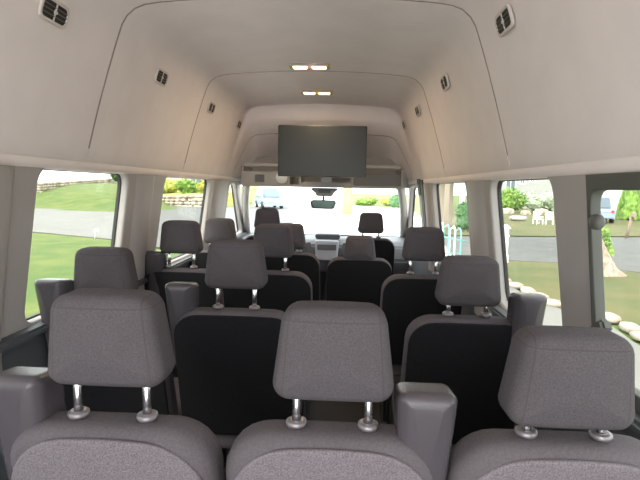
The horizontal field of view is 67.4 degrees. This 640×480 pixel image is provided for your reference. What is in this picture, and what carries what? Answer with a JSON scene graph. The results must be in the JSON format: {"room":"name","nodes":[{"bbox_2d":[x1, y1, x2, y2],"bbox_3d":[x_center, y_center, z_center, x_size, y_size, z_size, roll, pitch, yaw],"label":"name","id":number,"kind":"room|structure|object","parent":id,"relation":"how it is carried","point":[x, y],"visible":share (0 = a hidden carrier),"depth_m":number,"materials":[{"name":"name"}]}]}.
{"room":"vehicle interior","nodes":[
{"label":"vehicle interior","id":0,"kind":"room"},
{"bbox_2d":[0,238,238,479],"bbox_3d":[-1.089,0.701,2.545,0.080,0.910,6.500,1,6,3],"label":"wall","id":1,"kind":"structure","parent":0,"point":[33,352],"depth_m":1.77,"materials":[{"name":"grey plastic"}]},
{"bbox_2d":[0,165,243,338],"bbox_3d":[-1.018,-0.078,2.462,0.137,0.680,6.510,1,6,3],"label":"wall","id":2,"kind":"structure","parent":0,"point":[25,179],"depth_m":1.69,"materials":[{"name":"plastic"}]},
{"bbox_2d":[0,166,12,371],"bbox_3d":[-1.034,0.122,1.472,0.101,0.697,0.260,1,6,3],"label":"trim","id":3,"kind":"structure","parent":2,"relation":"attached to","point":[6,172],"depth_m":1.53,"materials":[{"name":"plastic"}]},
{"bbox_2d":[26,169,120,319],"bbox_3d":[-1.059,-0.012,2.076,0.095,0.610,0.770,1,6,3],"label":"window","id":4,"kind":"structure","parent":2,"relation":"in","point":[116,175],"depth_m":2.41,"materials":[{"name":"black glass"}]},
{"bbox_2d":[0,232,247,352],"bbox_3d":[-1.016,0.234,2.692,0.070,0.030,6.000,1,6,3],"label":"trim","id":5,"kind":"structure","parent":2,"relation":"attached to","point":[8,342],"depth_m":1.73,"materials":[{"name":"grey plastic"}]},
{"bbox_2d":[129,175,154,289],"bbox_3d":[-0.978,-0.005,2.644,0.101,0.697,0.240,1,6,3],"label":"trim","id":6,"kind":"structure","parent":2,"relation":"attached to","point":[144,188],"depth_m":2.59,"materials":[{"name":"plastic"}]},
{"bbox_2d":[167,177,206,261],"bbox_3d":[-0.994,-0.158,3.424,0.095,0.610,1.090,1,6,3],"label":"window","id":7,"kind":"structure","parent":2,"relation":"in","point":[205,181],"depth_m":3.92,"materials":[{"name":"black glass"}]},
{"bbox_2d":[207,180,227,247],"bbox_3d":[-0.900,-0.181,4.263,0.101,0.697,0.460,1,6,3],"label":"trim","id":8,"kind":"structure","parent":2,"relation":"attached to","point":[220,186],"depth_m":4.14,"materials":[{"name":"plastic"}]},
{"bbox_2d":[230,184,238,232],"bbox_3d":[-0.921,-0.313,5.001,0.091,0.580,0.902,1,6,3],"label":"window","id":9,"kind":"structure","parent":2,"relation":"in","point":[230,184],"depth_m":5.14,"materials":[{"name":"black glass"}]},
{"bbox_2d":[241,185,250,233],"bbox_3d":[-0.782,-0.347,5.139,0.117,0.714,1.065,0,6,-10],"label":"trim","id":10,"kind":"structure","parent":2,"relation":"attached to","point":[245,189],"depth_m":5.17,"materials":[{"name":"plastic"}]},
{"bbox_2d":[225,376,400,479],"bbox_3d":[-0.115,1.208,2.553,2.020,0.060,6.600,1,6,3],"label":"floor","id":11,"kind":"structure","parent":0,"point":[340,411],"depth_m":3.14,"materials":[{"name":"carpet"}]},
{"bbox_2d":[34,246,181,415],"bbox_3d":[-0.844,0.599,2.158,0.470,1.197,0.683,1,6,3],"label":"passenger seat","id":12,"kind":"object","parent":11,"relation":"on","point":[96,266],"visible":0.3,"depth_m":1.85,"materials":[{"name":"fabric"}]},
{"bbox_2d":[174,377,181,415],"bbox_3d":[-0.842,0.792,2.291,0.450,0.155,0.460,1,6,3],"label":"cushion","id":13,"kind":"object","parent":12,"relation":"on","point":[178,411],"depth_m":2.24,"materials":[{"name":"fabric"}]},
{"bbox_2d":[0,288,224,479],"bbox_3d":[-0.432,0.686,1.271,0.473,1.233,0.624,1,6,3],"label":"passenger seat","id":14,"kind":"object","parent":11,"relation":"on","point":[113,337],"visible":1,"depth_m":0.94,"materials":[{"name":"fabric"}]},
{"bbox_2d":[144,220,223,367],"bbox_3d":[-0.795,0.479,3.054,0.470,1.243,0.633,1,6,3],"label":"passenger seat","id":15,"kind":"object","parent":11,"relation":"on","point":[177,236],"visible":0.39,"depth_m":2.72,"materials":[{"name":"fabric"}]},
{"bbox_2d":[190,218,236,307],"bbox_3d":[-0.741,0.409,3.874,0.470,1.205,0.624,1,6,3],"label":"passenger seat","id":16,"kind":"object","parent":11,"relation":"on","point":[215,228],"visible":0.24,"depth_m":3.53,"materials":[{"name":"fabric"}]},
{"bbox_2d":[165,239,302,470],"bbox_3d":[-0.339,0.587,2.163,0.533,1.240,0.624,1,6,3],"label":"passenger seat","id":17,"kind":"object","parent":11,"relation":"on","point":[225,358],"visible":0.78,"depth_m":1.87,"materials":[{"name":"fabric"}]},
{"bbox_2d":[215,400,302,448],"bbox_3d":[-0.323,0.805,2.268,0.480,0.155,0.460,1,6,3],"label":"cushion","id":18,"kind":"object","parent":17,"relation":"on","point":[226,441],"depth_m":2.05,"materials":[{"name":"fabric"}]},
{"bbox_2d":[246,208,279,239],"bbox_3d":[-0.481,0.304,4.696,0.460,1.247,0.624,1,6,3],"label":"seat","id":19,"kind":"object","parent":11,"relation":"on","point":[263,215],"visible":0.16,"depth_m":4.34,"materials":[{"name":"fabric"}]},
{"bbox_2d":[233,224,312,416],"bbox_3d":[-0.266,0.496,3.035,0.470,1.235,0.624,1,6,3],"label":"passenger seat","id":20,"kind":"object","parent":11,"relation":"on","point":[284,287],"visible":0.32,"depth_m":2.71,"materials":[{"name":"fabric"}]},
{"bbox_2d":[265,223,319,300],"bbox_3d":[-0.222,0.435,3.852,0.470,1.180,0.624,1,6,3],"label":"passenger seat","id":21,"kind":"object","parent":11,"relation":"on","point":[307,263],"visible":0.25,"depth_m":3.53,"materials":[{"name":"fabric"}]},
{"bbox_2d":[226,301,457,479],"bbox_3d":[0.036,0.704,1.251,0.465,1.221,0.624,1,6,3],"label":"passenger seat","id":22,"kind":"object","parent":11,"relation":"on","point":[327,350],"visible":1,"depth_m":0.91,"materials":[{"name":"fabric"}]},
{"bbox_2d":[325,235,391,306],"bbox_3d":[0.296,0.487,3.833,0.500,1.100,0.624,1,6,3],"label":"passenger seat","id":23,"kind":"object","parent":11,"relation":"on","point":[356,276],"visible":0.56,"depth_m":3.52,"materials":[{"name":"fabric"}]},
{"bbox_2d":[358,212,394,274],"bbox_3d":[0.464,0.336,4.654,0.460,1.230,0.624,1,6,3],"label":"passenger seat","id":24,"kind":"object","parent":11,"relation":"on","point":[369,222],"visible":0.36,"depth_m":4.31,"materials":[{"name":"fabric"}]},
{"bbox_2d":[378,227,461,423],"bbox_3d":[0.585,0.516,2.997,0.470,1.237,0.624,1,6,3],"label":"passenger seat","id":25,"kind":"object","parent":11,"relation":"on","point":[409,296],"visible":0.45,"depth_m":2.69,"materials":[{"name":"fabric"}]},
{"bbox_2d":[392,365,401,375],"bbox_3d":[0.585,0.732,3.102,0.450,0.155,0.460,1,6,3],"label":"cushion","id":26,"kind":"object","parent":25,"relation":"on","point":[396,369],"depth_m":2.88,"materials":[{"name":"fabric"}]},
{"bbox_2d":[391,255,546,448],"bbox_3d":[0.579,0.632,2.104,0.498,1.200,0.663,1,6,3],"label":"passenger seat","id":27,"kind":"object","parent":11,"relation":"on","point":[467,354],"visible":0.57,"depth_m":1.81,"materials":[{"name":"fabric"}]},
{"bbox_2d":[391,390,454,448],"bbox_3d":[0.566,0.827,2.228,0.450,0.155,0.460,1,6,3],"label":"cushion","id":28,"kind":"object","parent":27,"relation":"on","point":[392,404],"depth_m":2.34,"materials":[{"name":"plastic"}]},
{"bbox_2d":[446,325,639,479],"bbox_3d":[0.483,0.733,1.233,0.450,1.185,0.624,1,6,3],"label":"passenger seat","id":29,"kind":"object","parent":11,"relation":"on","point":[565,377],"visible":1,"depth_m":0.89,"materials":[{"name":"fabric"}]},
{"bbox_2d":[0,0,639,183],"bbox_3d":[-0.090,-0.631,2.086,1.890,0.703,5.970,1,6,3],"label":"ceiling","id":30,"kind":"structure","parent":0,"point":[558,94],"depth_m":2.02,"materials":[{"name":"plastic"}]},
{"bbox_2d":[38,0,69,28],"bbox_3d":[-0.837,-0.719,1.513,0.030,0.070,0.140,1,6,2],"label":"ceiling vent","id":31,"kind":"object","parent":30,"relation":"in","point":[54,12],"visible":1,"depth_m":1.51,"materials":[{"name":"beige"}]},
{"bbox_2d":[154,68,168,86],"bbox_3d":[-0.794,-0.815,2.407,0.030,0.070,0.140,1,6,2],"label":"ceiling vent","id":32,"kind":"object","parent":30,"relation":"in","point":[161,76],"visible":1,"depth_m":2.39,"materials":[{"name":"black"}]},
{"bbox_2d":[207,101,215,113],"bbox_3d":[-0.751,-0.914,3.320,0.030,0.070,0.140,1,6,2],"label":"ceiling vent","id":33,"kind":"object","parent":30,"relation":"in","point":[211,107],"visible":1,"depth_m":3.31,"materials":[{"name":"black"}]},
{"bbox_2d":[236,120,241,128],"bbox_3d":[-0.709,-1.009,4.194,0.030,0.070,0.140,1,6,2],"label":"ceiling vent","id":34,"kind":"object","parent":30,"relation":"in","point":[238,125],"visible":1,"depth_m":4.18,"materials":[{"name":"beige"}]},
{"bbox_2d":[289,63,329,69],"bbox_3d":[-0.062,-1.049,2.910,0.244,0.021,0.100,1,6,3],"label":"recessed light","id":35,"kind":"object","parent":30,"relation":"in","point":[294,66],"visible":1,"depth_m":2.88,"materials":[{"name":"beige plastic"}]},
{"bbox_2d":[301,90,332,94],"bbox_3d":[-0.025,-1.135,3.705,0.244,0.021,0.100,1,6,3],"label":"recessed light","id":36,"kind":"object","parent":30,"relation":"in","point":[303,92],"visible":1,"depth_m":3.66,"materials":[{"name":"beige plastic"}]},
{"bbox_2d":[278,125,366,177],"bbox_3d":[0.028,-0.737,4.088,0.712,0.408,0.480,1,6,3],"label":"television","id":37,"kind":"object","parent":30,"relation":"attached to","point":[303,150],"visible":1,"depth_m":3.85,"materials":[{"name":"black"}]},
{"bbox_2d":[241,163,403,188],"bbox_3d":[0.027,-0.626,4.678,1.510,0.230,0.472,1,6,3],"label":"console","id":38,"kind":"object","parent":30,"relation":"attached to","point":[263,174],"visible":0.74,"depth_m":4.48,"materials":[{"name":"grey plastic"}]},
{"bbox_2d":[255,174,264,181],"bbox_3d":[-0.564,-0.577,4.483,0.090,0.070,0.017,1,6,3],"label":"speaker grille","id":39,"kind":"object","parent":38,"relation":"attached to","point":[258,177],"depth_m":4.48,"materials":[{"name":"grey plastic"}]},
{"bbox_2d":[276,173,286,183],"bbox_3d":[-0.359,-0.582,4.478,0.110,0.110,0.028,1,6,3],"label":"round lamp","id":40,"kind":"object","parent":38,"relation":"attached to","point":[279,179],"depth_m":4.47,"materials":[{"name":"white paint"}]},
{"bbox_2d":[321,177,331,181],"bbox_3d":[0.060,-0.571,4.547,0.100,0.050,0.060,1,6,3],"label":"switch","id":41,"kind":"object","parent":38,"relation":"attached to","point":[324,179],"depth_m":4.52,"materials":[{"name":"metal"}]},
{"bbox_2d":[402,120,406,128],"bbox_3d":[0.723,-0.991,4.128,0.031,0.070,0.140,1,6,2],"label":"ceiling vent","id":42,"kind":"object","parent":30,"relation":"in","point":[403,121],"visible":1,"depth_m":4.11,"materials":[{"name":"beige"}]},
{"bbox_2d":[414,105,420,116],"bbox_3d":[0.688,-0.910,3.383,0.031,0.070,0.140,1,6,2],"label":"ceiling vent","id":43,"kind":"object","parent":30,"relation":"in","point":[417,109],"visible":1,"depth_m":3.36,"materials":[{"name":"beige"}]},
{"bbox_2d":[440,73,449,90],"bbox_3d":[0.644,-0.813,2.479,0.031,0.070,0.140,1,6,2],"label":"ceiling vent","id":44,"kind":"object","parent":30,"relation":"in","point":[444,81],"visible":1,"depth_m":2.46,"materials":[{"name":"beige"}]},
{"bbox_2d":[494,4,514,36],"bbox_3d":[0.601,-0.714,1.565,0.031,0.070,0.140,1,6,2],"label":"ceiling vent","id":45,"kind":"object","parent":30,"relation":"in","point":[504,20],"visible":1,"depth_m":1.55,"materials":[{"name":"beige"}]},
{"bbox_2d":[240,156,408,187],"bbox_3d":[0.043,-0.771,4.949,1.920,0.440,0.030,1,6,3],"label":"wall","id":46,"kind":"structure","parent":0,"point":[263,159],"depth_m":4.91,"materials":[{"name":"grey plastic"}]},
{"bbox_2d":[251,232,399,300],"bbox_3d":[0.050,0.380,5.738,2.000,0.900,0.060,1,6,3],"label":"wall","id":47,"kind":"structure","parent":0,"point":[322,274],"depth_m":5.72,"materials":[{"name":"grey"}]},
{"bbox_2d":[239,232,408,273],"bbox_3d":[0.038,0.135,5.347,1.840,0.468,0.644,1,6,3],"label":"dashboard","id":48,"kind":"object","parent":47,"relation":"attached to","point":[326,246],"visible":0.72,"depth_m":5.06,"materials":[{"name":"grey plastic"}]},
{"bbox_2d":[306,242,312,252],"bbox_3d":[-0.117,0.085,5.060,0.060,0.130,0.030,-10,6,4],"label":"outlet","id":49,"kind":"object","parent":48,"relation":"attached to","point":[309,248],"depth_m":5.04,"materials":[{"name":"grey plastic"}]},
{"bbox_2d":[315,232,339,238],"bbox_3d":[0.085,-0.044,5.187,0.270,0.055,0.200,1,6,3],"label":"hood","id":50,"kind":"object","parent":48,"relation":"attached to","point":[319,235],"depth_m":5.09,"materials":[{"name":"grey"}]},
{"bbox_2d":[341,243,344,254],"bbox_3d":[0.259,0.094,5.043,0.060,0.130,0.030,13,7,1],"label":"outlet","id":51,"kind":"object","parent":48,"relation":"attached to","point":[343,246],"depth_m":5.03,"materials":[{"name":"grey plastic"}]},
{"bbox_3d":[0.044,-0.308,5.243,1.860,0.575,0.764,1,6,3],"label":"window","id":52,"kind":"structure","parent":47,"relation":"in","visible":0},
{"bbox_2d":[310,188,337,208],"bbox_3d":[0.041,-0.419,4.840,0.277,0.213,0.085,1,6,3],"label":"mirror","id":53,"kind":"object","parent":52,"relation":"attached to","point":[315,204],"visible":1,"depth_m":4.81,"materials":[{"name":"black mirror"}]},
{"bbox_2d":[311,201,334,207],"bbox_3d":[0.031,-0.355,4.815,0.240,0.074,0.004,1,6,3],"label":"mirror glass","id":54,"kind":"object","parent":53,"relation":"attached to","point":[314,204],"depth_m":4.81,"materials":[{"name":"green"}]},
{"bbox_2d":[407,176,570,325],"bbox_3d":[0.839,-0.032,2.378,0.137,0.680,6.510,1,6,3],"label":"wall","id":55,"kind":"structure","parent":0,"point":[490,186],"depth_m":2.23,"materials":[{"name":"plastic"}]},
{"bbox_2d":[397,183,406,237],"bbox_3d":[0.860,-0.306,5.065,0.117,0.714,1.065,3,6,15],"label":"trim","id":56,"kind":"structure","parent":55,"relation":"attached to","point":[401,192],"depth_m":5.06,"materials":[{"name":"plastic"}]},
{"bbox_2d":[412,187,416,226],"bbox_3d":[0.979,-0.257,4.835,0.091,0.580,1.066,1,6,3],"label":"window","id":57,"kind":"structure","parent":55,"relation":"in","point":[415,187],"depth_m":5.00,"materials":[{"name":"clear glass"}]},
{"bbox_2d":[417,179,420,194],"bbox_3d":[0.874,-0.463,4.208,0.038,0.140,0.140,1,6,3],"label":"trim","id":58,"kind":"structure","parent":55,"relation":"attached to","point":[418,180],"depth_m":4.19,"materials":[{"name":"grey"}]},
{"bbox_2d":[420,180,426,226],"bbox_3d":[0.894,-0.191,4.075,0.099,0.630,0.120,1,6,3],"label":"trim","id":59,"kind":"structure","parent":55,"relation":"attached to","point":[421,181],"depth_m":4.04,"materials":[{"name":"grey plastic"}]},
{"bbox_2d":[423,184,433,271],"bbox_3d":[0.875,-0.103,3.874,0.101,0.697,0.200,1,6,3],"label":"trim","id":60,"kind":"structure","parent":55,"relation":"attached to","point":[426,187],"depth_m":3.80,"materials":[{"name":"plastic"}]},
{"bbox_2d":[436,182,463,229],"bbox_3d":[0.898,-0.093,3.178,0.095,0.610,1.058,1,6,3],"label":"window","id":61,"kind":"structure","parent":55,"relation":"in","point":[437,187],"depth_m":3.66,"materials":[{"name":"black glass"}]},
{"bbox_2d":[467,181,491,315],"bbox_3d":[0.807,0.050,2.464,0.101,0.697,0.280,1,6,3],"label":"trim","id":62,"kind":"structure","parent":55,"relation":"attached to","point":[476,195],"depth_m":2.38,"materials":[{"name":"plastic"}]},
{"bbox_2d":[497,178,548,324],"bbox_3d":[0.837,0.045,1.903,0.095,0.610,0.724,1,6,3],"label":"window","id":63,"kind":"structure","parent":55,"relation":"in","point":[499,187],"depth_m":2.22,"materials":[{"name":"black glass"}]},
{"bbox_2d":[431,261,639,435],"bbox_3d":[0.842,0.280,2.608,0.070,0.030,4.000,1,6,3],"label":"trim","id":64,"kind":"structure","parent":55,"relation":"attached to","point":[497,310],"depth_m":2.08,"materials":[{"name":"grey plastic"}]},
{"bbox_2d":[563,175,590,326],"bbox_3d":[0.776,0.110,1.417,0.100,0.595,0.136,1,6,3],"label":"trim","id":65,"kind":"structure","parent":55,"relation":"attached to","point":[574,186],"depth_m":1.41,"materials":[{"name":"plastic"}]},
{"bbox_2d":[586,172,639,436],"bbox_3d":[0.738,0.197,0.823,0.125,0.640,1.062,1,6,3],"label":"trim","id":66,"kind":"structure","parent":55,"relation":"attached to","point":[596,184],"depth_m":1.30,"materials":[{"name":"grey plastic"}]},
{"bbox_2d":[412,261,639,439],"bbox_3d":[0.878,0.750,2.456,0.080,0.910,6.500,1,6,3],"label":"wall","id":67,"kind":"structure","parent":0,"point":[418,267],"depth_m":2.70,"materials":[{"name":"grey plastic"}]},
{"label":"outside","id":68,"kind":"structure","parent":0,"visible":0},
{"bbox_2d":[509,286,639,389],"bbox_3d":[0.808,2.074,0.186,6.900,0.030,24.000,1,6,3],"label":"driveway","id":69,"kind":"structure","parent":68,"point":[552,316],"depth_m":7.48,"materials":[{"name":"grey concrete"}]},
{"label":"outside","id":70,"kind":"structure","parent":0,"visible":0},
{"bbox_2d":[253,192,450,254],"bbox_3d":[-13.910,-9.284,101.367,55.000,0.030,178.000,1,6,3],"label":"driveway","id":71,"kind":"structure","parent":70,"point":[314,221],"depth_m":33.56,"materials":[{"name":"grey concrete"}]},
{"bbox_2d":[442,222,467,256],"bbox_3d":[3.629,0.077,13.437,0.807,1.171,0.643,1,6,-3],"label":"tube rack","id":72,"kind":"object","parent":71,"relation":"on","point":[448,253],"visible":0.61,"depth_m":13.14,"materials":[{"name":"metal"}]},
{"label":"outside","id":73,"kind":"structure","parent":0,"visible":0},
{"bbox_2d":[156,204,311,247],"bbox_3d":[-8.952,-2.237,37.747,15.800,0.030,45.400,1,6,3],"label":"driveway","id":74,"kind":"structure","parent":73,"point":[289,213],"depth_m":34.80,"materials":[{"name":"concrete"}]},
{"bbox_2d":[254,187,283,208],"bbox_3d":[-4.909,-4.072,46.071,2.020,2.010,4.995,-1,7,-17],"label":"car","id":75,"kind":"object","parent":74,"relation":"on","point":[264,196],"visible":0.96,"depth_m":45.15,"materials":[{"name":"silver metal"}]},
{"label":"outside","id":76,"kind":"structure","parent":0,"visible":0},
{"bbox_2d":[163,186,258,206],"bbox_3d":[-16.118,-5.640,57.862,14.700,2.200,25.400,1,6,3],"label":"bank","id":77,"kind":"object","parent":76,"point":[253,189],"visible":0.05,"depth_m":52.47,"materials":[{"name":"green plant"}]},
{"bbox_2d":[163,179,179,193],"bbox_3d":[-17.029,-5.979,54.385,3.275,2.017,2.953,1,6,3],"label":"shrub","id":78,"kind":"object","parent":77,"relation":"on","point":[169,186],"visible":0.56,"depth_m":53.66,"materials":[{"name":"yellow plant"}]},
{"bbox_2d":[166,178,200,183],"bbox_3d":[-18.988,-9.741,66.316,11.800,6.400,8.800,0,6,-11],"label":"house","id":79,"kind":"structure","parent":77,"relation":"on","point":[172,179],"depth_m":62.59,"materials":[{"name":"beige"}]},
{"bbox_2d":[175,179,197,193],"bbox_3d":[-14.188,-5.718,52.271,2.930,2.069,3.036,1,6,3],"label":"shrub","id":80,"kind":"object","parent":77,"relation":"on","point":[184,185],"visible":0.89,"depth_m":51.39,"materials":[{"name":"green plant"}]},
{"bbox_2d":[196,180,203,192],"bbox_3d":[-11.656,-5.402,50.349,2.521,2.127,2.847,1,6,3],"label":"shrub","id":81,"kind":"object","parent":77,"relation":"on","point":[200,186],"visible":0.19,"depth_m":49.48,"materials":[{"name":"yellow plant"}]},
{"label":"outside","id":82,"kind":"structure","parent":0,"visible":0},
{"bbox_2d":[25,182,639,344],"bbox_3d":[3.587,-7.593,79.565,300.000,2.150,240.000,1,6,3],"label":"lawn","id":83,"kind":"structure","parent":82,"point":[51,255],"depth_m":18.56,"materials":[{"name":"green plant"}]},
{"bbox_2d":[36,178,116,192],"bbox_3d":[-31.072,-7.776,65.675,11.696,2.160,41.618,1,6,3],"label":"stone wall","id":84,"kind":"structure","parent":83,"relation":"on","point":[42,186],"depth_m":52.40,"materials":[{"name":"beige stone"}]},
{"bbox_2d":[110,174,116,181],"bbox_3d":[-31.537,-9.893,74.917,2.456,2.325,2.687,1,6,3],"label":"tree","id":85,"kind":"object","parent":83,"relation":"on","point":[113,176],"visible":0.16,"depth_m":74.28,"materials":[{"name":"green plant"}]},
{"bbox_2d":[162,194,202,206],"bbox_3d":[-13.526,-3.842,46.515,8.463,1.500,0.755,4,7,26],"label":"wall","id":86,"kind":"structure","parent":83,"relation":"on","point":[179,200],"depth_m":45.95,"materials":[{"name":"stone"}]},
{"bbox_2d":[341,188,352,213],"bbox_3d":[2.139,-6.289,37.594,4.499,8.857,4.679,7,9,44],"label":"tree","id":87,"kind":"object","parent":83,"relation":"on","point":[347,204],"visible":0.04,"depth_m":37.50,"materials":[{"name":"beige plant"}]},
{"bbox_2d":[354,196,378,205],"bbox_3d":[5.754,-4.799,59.570,3.149,1.288,2.056,3,6,16],"label":"shrub","id":88,"kind":"object","parent":83,"relation":"on","point":[369,200],"visible":1,"depth_m":58.99,"materials":[{"name":"green plant"}]},
{"bbox_2d":[380,199,388,205],"bbox_3d":[8.595,-4.636,59.365,2.267,1.084,2.069,4,7,26],"label":"shrub","id":89,"kind":"object","parent":83,"relation":"on","point":[383,201],"visible":0.34,"depth_m":58.84,"materials":[{"name":"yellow plant"}]},
{"bbox_2d":[388,194,399,208],"bbox_3d":[8.141,-4.052,50.534,2.072,1.824,1.602,1,6,3],"label":"shrub","id":90,"kind":"object","parent":83,"relation":"on","point":[393,201],"visible":0.53,"depth_m":50.16,"materials":[{"name":"green plant"}]},
{"bbox_2d":[509,282,523,288],"bbox_3d":[4.238,0.982,10.380,0.265,0.117,0.409,1,6,0],"label":"kerb stone","id":91,"kind":"object","parent":83,"relation":"on","point":[516,285],"visible":0.74,"depth_m":10.25,"materials":[{"name":"beige stone"}]},
{"bbox_2d":[520,286,535,292],"bbox_3d":[4.244,1.048,9.780,0.256,0.155,0.405,1,6,1],"label":"kerb stone","id":92,"kind":"object","parent":83,"relation":"on","point":[524,289],"visible":0.64,"depth_m":9.71,"materials":[{"name":"beige stone"}]},
{"bbox_2d":[531,292,549,298],"bbox_3d":[4.262,1.102,9.290,0.241,0.156,0.393,1,6,-3],"label":"kerb stone","id":93,"kind":"object","parent":83,"relation":"on","point":[547,296],"visible":0.23,"depth_m":9.24,"materials":[{"name":"stone"}]},
{"bbox_2d":[546,299,560,307],"bbox_3d":[4.276,1.157,8.787,0.268,0.125,0.409,-1,6,-15],"label":"kerb stone","id":94,"kind":"object","parent":83,"relation":"on","point":[550,302],"visible":0.58,"depth_m":8.66,"materials":[{"name":"beige stone"}]},
{"bbox_2d":[501,180,639,208],"bbox_3d":[29.762,-8.388,60.099,17.800,9.000,9.800,4,7,22],"label":"house","id":95,"kind":"structure","parent":83,"relation":"on","point":[539,186],"depth_m":57.12,"materials":[{"name":"grey"}]},
{"bbox_2d":[605,312,621,322],"bbox_3d":[4.755,1.266,7.874,0.225,0.138,0.393,1,6,1],"label":"kerb stone","id":96,"kind":"object","parent":83,"relation":"on","point":[611,317],"visible":0.65,"depth_m":7.72,"materials":[{"name":"beige stone"}]},
{"bbox_2d":[629,331,639,341],"bbox_3d":[4.580,1.383,6.780,0.214,0.121,0.405,0,6,-11],"label":"kerb stone","id":97,"kind":"object","parent":83,"relation":"on","point":[635,335],"visible":1,"depth_m":6.82,"materials":[{"name":"beige stone"}]},
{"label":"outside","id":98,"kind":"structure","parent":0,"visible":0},
{"bbox_2d":[414,206,639,236],"bbox_3d":[17.192,-2.003,40.296,21.000,0.030,37.900,1,6,3],"label":"lawn","id":99,"kind":"structure","parent":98,"point":[526,227],"depth_m":28.30,"materials":[{"name":"green plant"}]},
{"bbox_2d":[439,183,464,227],"bbox_3d":[7.300,-2.313,26.186,2.200,3.400,1.800,1,6,3],"label":"porch","id":100,"kind":"object","parent":99,"relation":"on","point":[446,191],"visible":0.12,"depth_m":26.86,"materials":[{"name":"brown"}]},
{"bbox_2d":[455,201,468,230],"bbox_3d":[7.279,-1.137,23.943,1.144,1.772,0.825,1,6,3],"label":"shrub","id":101,"kind":"object","parent":99,"relation":"on","point":[461,214],"visible":0.69,"depth_m":23.76,"materials":[{"name":"green plant"}]},
{"bbox_2d":[503,208,513,213],"bbox_3d":[16.840,-2.533,43.194,1.242,0.709,1.036,1,6,3],"label":"boulder","id":102,"kind":"object","parent":99,"relation":"on","point":[505,210],"visible":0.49,"depth_m":42.77,"materials":[{"name":"stone"}]},
{"bbox_2d":[501,187,528,210],"bbox_3d":[18.306,-3.811,45.985,3.155,2.737,2.452,-2,7,-25],"label":"shrub","id":103,"kind":"object","parent":99,"relation":"on","point":[511,198],"visible":0.87,"depth_m":45.07,"materials":[{"name":"green plant"}]},
{"bbox_2d":[509,216,526,220],"bbox_3d":[13.784,-1.506,33.415,1.158,0.353,0.622,1,6,3],"label":"rock","id":104,"kind":"object","parent":99,"relation":"on","point":[513,218],"visible":1,"depth_m":33.16,"materials":[{"name":"beige stone"}]},
{"bbox_2d":[520,210,530,214],"bbox_3d":[18.306,-2.379,42.772,0.833,0.503,0.729,1,6,3],"label":"boulder","id":105,"kind":"object","parent":99,"relation":"on","point":[525,212],"visible":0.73,"depth_m":42.48,"materials":[{"name":"stone"}]},
{"bbox_2d":[533,211,542,223],"bbox_3d":[13.824,-1.397,30.414,0.465,0.795,0.435,0,6,-9],"label":"garden chair","id":106,"kind":"object","parent":99,"relation":"on","point":[536,215],"visible":0.99,"depth_m":30.56,"materials":[{"name":"white paint"}]},
{"bbox_2d":[523,190,553,211],"bbox_3d":[22.190,-3.751,47.799,4.758,2.377,2.730,1,6,3],"label":"shrub","id":107,"kind":"object","parent":99,"relation":"on","point":[545,200],"visible":0.66,"depth_m":47.01,"materials":[{"name":"green plant"}]},
{"bbox_2d":[534,209,547,214],"bbox_3d":[19.724,-2.443,42.894,1.172,0.703,0.995,3,6,13],"label":"boulder","id":108,"kind":"object","parent":99,"relation":"on","point":[542,211],"visible":0.47,"depth_m":42.46,"materials":[{"name":"stone"}]},
{"bbox_2d":[545,212,553,224],"bbox_3d":[14.529,-1.380,30.382,0.465,0.795,0.435,3,7,20],"label":"garden chair","id":109,"kind":"object","parent":99,"relation":"on","point":[549,215],"visible":0.95,"depth_m":30.51,"materials":[{"name":"white paint"}]},
{"bbox_2d":[601,195,615,222],"bbox_3d":[19.800,-2.305,34.565,1.970,1.960,4.733,4,7,22],"label":"car","id":110,"kind":"object","parent":99,"relation":"on","point":[608,211],"visible":0.42,"depth_m":32.41,"materials":[{"name":"blue"}]},
{"bbox_2d":[615,190,639,220],"bbox_3d":[24.102,-3.741,37.206,1.804,4.711,1.785,3,6,14],"label":"conifer","id":111,"kind":"object","parent":99,"relation":"on","point":[629,200],"visible":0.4,"depth_m":36.80,"materials":[{"name":"green plant"}]},
{"bbox_2d":[625,212,636,237],"bbox_3d":[14.234,-0.667,22.001,0.369,1.208,0.500,5,7,31],"label":"mailbox","id":112,"kind":"object","parent":99,"relation":"on","point":[633,214],"visible":1,"depth_m":21.98,"materials":[{"name":"brown wood"}]},
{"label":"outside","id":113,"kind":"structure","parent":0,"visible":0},
{"bbox_2d":[507,261,639,325],"bbox_3d":[6.992,1.240,8.764,6.298,0.030,12.120,-3,8,-35],"label":"lawn","id":114,"kind":"structure","parent":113,"point":[622,294],"depth_m":10.64,"materials":[{"name":"green plant"}]},
{"bbox_2d":[504,224,510,262],"bbox_3d":[5.295,0.112,13.756,0.226,1.120,0.226,1,6,3],"label":"fence post","id":115,"kind":"object","parent":114,"relation":"on","point":[506,227],"visible":0.38,"depth_m":13.65,"materials":[{"name":"white paint"}]},
{"bbox_2d":[602,227,626,276],"bbox_3d":[5.624,-3.774,11.838,4.718,9.673,4.877,1,6,3],"label":"tree","id":116,"kind":"object","parent":114,"relation":"on","point":[610,269],"visible":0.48,"depth_m":11.92,"materials":[{"name":"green plant"}]},
{"bbox_2d":[619,322,639,333],"bbox_3d":[4.705,1.331,7.273,0.232,0.137,0.409,3,6,12],"label":"kerb stone","id":117,"kind":"object","parent":114,"relation":"on","point":[627,327],"visible":0.86,"depth_m":7.19,"materials":[{"name":"beige stone"}]},
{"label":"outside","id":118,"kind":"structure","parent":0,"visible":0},
{"bbox_2d":[32,208,113,239],"bbox_3d":[-31.679,-2.572,36.842,60.053,0.030,12.500,4,7,27],"label":"road","id":119,"kind":"structure","parent":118,"point":[49,221],"depth_m":24.64,"materials":[{"name":"grey asphalt"}]},
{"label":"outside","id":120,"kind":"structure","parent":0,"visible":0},
{"bbox_2d":[445,236,639,272],"bbox_3d":[22.863,-0.432,27.053,36.400,0.030,48.000,1,6,3],"label":"road","id":121,"kind":"structure","parent":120,"point":[626,257],"depth_m":17.04,"materials":[{"name":"grey asphalt"}]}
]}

